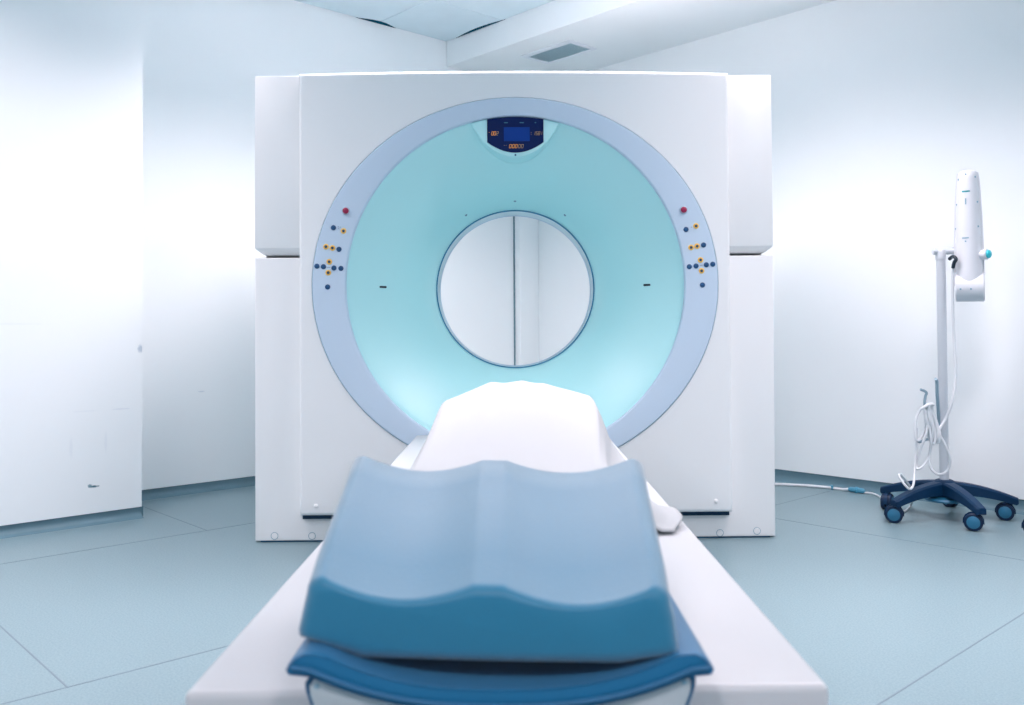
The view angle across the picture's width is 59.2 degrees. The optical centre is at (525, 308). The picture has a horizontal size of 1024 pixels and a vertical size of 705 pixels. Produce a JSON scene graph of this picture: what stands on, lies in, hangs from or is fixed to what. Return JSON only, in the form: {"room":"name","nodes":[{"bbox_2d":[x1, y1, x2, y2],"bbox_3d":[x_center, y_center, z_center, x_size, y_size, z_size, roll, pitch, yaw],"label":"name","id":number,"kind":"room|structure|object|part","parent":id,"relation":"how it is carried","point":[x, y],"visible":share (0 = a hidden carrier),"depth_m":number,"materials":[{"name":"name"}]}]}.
{"room":"radiology room","nodes":[
{"label":"radiology room","id":0,"kind":"room"},
{"bbox_2d":[0,0,142,525],"bbox_3d":[-3.825,-0.541,2.851,4.914,2.925,0.570,1,-2,-43],"label":"wall","id":1,"kind":"structure","parent":0,"point":[71,71],"depth_m":4.10,"materials":[{"name":"paint"}]},
{"bbox_2d":[0,476,254,538],"bbox_3d":[-2.670,0.960,3.802,7.930,0.050,0.494,1,-2,-43],"label":"baseboard","id":2,"kind":"structure","parent":1,"relation":"attached to","point":[56,524],"depth_m":4.21,"materials":[{"name":"plastic"}]},
{"bbox_2d":[142,0,513,489],"bbox_3d":[-1.081,-0.497,5.735,3.236,2.925,0.121,1,-2,-43],"label":"wall","id":3,"kind":"structure","parent":0,"point":[202,59],"depth_m":5.05,"materials":[{"name":"paint"}]},
{"bbox_2d":[513,216,538,364],"bbox_3d":[0.001,-0.338,6.623,0.199,2.632,0.060,1,-2,-43],"label":"trim","id":4,"kind":"structure","parent":3,"relation":"attached to","point":[525,229],"depth_m":6.58,"materials":[{"name":"paint"}]},
{"bbox_2d":[294,0,553,40],"bbox_3d":[-0.387,-1.996,0.821,7.320,0.101,8.250,1,-2,-43],"label":"ceiling","id":5,"kind":"structure","parent":0,"point":[445,20],"depth_m":5.61,"materials":[{"name":"paint"}]},
{"bbox_2d":[0,481,1023,704],"bbox_3d":[-0.074,0.971,1.036,8.530,0.121,8.650,1,-2,-43],"label":"floor","id":6,"kind":"structure","parent":0,"point":[924,608],"depth_m":3.01,"materials":[{"name":"tile"}]},
{"bbox_2d":[185,435,827,704],"bbox_3d":[-0.039,0.603,2.366,0.788,0.672,2.715,0,-1,-1],"label":"table","id":7,"kind":"object","parent":6,"relation":"on","point":[729,652],"visible":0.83,"depth_m":1.10,"materials":[{"name":"plastic"}]},
{"bbox_2d":[299,456,677,661],"bbox_3d":[-0.043,0.319,1.225,0.469,0.189,0.403,0,-1,-1],"label":"cushion","id":8,"kind":"object","parent":7,"relation":"on","point":[492,560],"visible":1,"depth_m":1.10,"materials":[{"name":"teal plastic"}]},
{"bbox_2d":[410,380,682,531],"bbox_3d":[-0.011,0.362,2.572,0.720,0.251,1.352,0,-1,0],"label":"sheet","id":9,"kind":"object","parent":7,"relation":"on","point":[540,426],"visible":0.65,"depth_m":2.58,"materials":[{"name":"white fabric"}]},
{"bbox_2d":[255,71,774,541],"bbox_3d":[-0.052,-0.005,4.213,2.238,1.966,0.971,0,-1,-1],"label":"scanner","id":10,"kind":"object","parent":6,"relation":"on","point":[367,185],"visible":0.89,"depth_m":3.78,"materials":[{"name":"white plastic"}]},
{"bbox_3d":[-0.048,0.378,4.156,2.186,1.184,0.730,0,-1,-1],"label":"frame","id":11,"kind":"part","parent":10,"relation":"part of","materials":[{"name":"white plastic"}]},
{"bbox_2d":[880,170,1018,530],"bbox_3d":[1.925,0.166,4.181,0.618,1.597,0.603,0,-1,0],"label":"stand","id":12,"kind":"object","parent":6,"relation":"on","point":[968,252],"visible":0.95,"depth_m":4.10,"materials":[{"name":"white paint"}]},
{"bbox_2d":[775,268,956,511],"bbox_3d":[1.606,0.398,4.642,0.499,1.164,1.335,0,-1,-26],"label":"power cable","id":13,"kind":"object","parent":12,"relation":"hanging from","point":[931,430],"visible":0.87,"depth_m":4.05,"materials":[{"name":"white plastic"}]},
{"bbox_3d":[1.831,0.847,4.298,0.060,0.096,0.287,1,-2,-40],"label":"leg","id":14,"kind":"part","parent":12,"relation":"part of","materials":[{"name":"blue paint"}]},
{"bbox_3d":[1.785,0.843,4.112,0.287,0.096,0.060,0,-1,-22],"label":"leg","id":15,"kind":"part","parent":12,"relation":"part of","materials":[{"name":"blue paint"}]},
{"bbox_3d":[1.936,0.873,4.172,0.180,0.023,0.180,0,-1,0],"label":"plate","id":16,"kind":"part","parent":12,"relation":"part of","materials":[{"name":"blue plastic"}]},
{"bbox_3d":[1.933,0.267,4.185,0.041,1.075,0.041,0,-1,0],"label":"post","id":17,"kind":"part","parent":12,"relation":"part of","materials":[{"name":"silver metal"}]},
{"bbox_2d":[948,255,957,268],"bbox_3d":[1.948,-0.216,4.118,0.019,0.064,0.060,0,-1,-7],"label":"hook","id":18,"kind":"object","parent":12,"relation":"attached to","point":[954,265],"depth_m":4.11,"materials":[{"name":"black plastic"}]},
{"bbox_3d":[1.948,0.840,4.010,0.060,0.096,0.287,0,-1,-4],"label":"leg","id":19,"kind":"part","parent":12,"relation":"part of","materials":[{"name":"blue paint"}]},
{"bbox_3d":[2.010,-0.371,4.099,0.112,0.527,0.055,-1,-1,26],"label":"arm","id":20,"kind":"part","parent":12,"relation":"part of","materials":[{"name":"white plastic"}]},
{"bbox_3d":[2.066,-0.246,4.069,0.050,0.050,0.033,1,-2,-39],"label":"knob","id":21,"kind":"part","parent":12,"relation":"part of","materials":[{"name":"white plastic"}]},
{"bbox_3d":[2.095,0.842,4.133,0.287,0.096,0.060,-1,-1,14],"label":"leg","id":22,"kind":"part","parent":12,"relation":"part of","materials":[{"name":"blue paint"}]},
{"bbox_2d":[447,0,834,70],"bbox_3d":[2.504,-1.881,3.534,0.810,0.293,8.050,1,-2,-43],"label":"soffit","id":23,"kind":"structure","parent":0,"point":[620,30],"depth_m":5.50,"materials":[{"name":"paint"}]},
{"bbox_2d":[520,40,596,63],"bbox_3d":[0.209,-1.667,5.866,0.263,0.010,0.444,1,-2,-43],"label":"ceiling vent","id":24,"kind":"object","parent":23,"relation":"attached to","point":[566,49],"visible":1,"depth_m":5.85,"materials":[{"name":"grey metal"}]},
{"bbox_2d":[538,0,1023,499],"bbox_3d":[2.851,-0.569,3.824,0.121,2.910,8.290,1,-2,-43],"label":"wall","id":25,"kind":"structure","parent":0,"point":[878,107],"depth_m":4.77,"materials":[{"name":"paint"}]},
{"bbox_2d":[775,469,1023,514],"bbox_3d":[2.809,0.918,3.746,0.046,0.065,8.050,1,-2,-43],"label":"baseboard","id":26,"kind":"structure","parent":25,"relation":"attached to","point":[786,476],"depth_m":4.91,"materials":[{"name":"plastic"}]}
]}

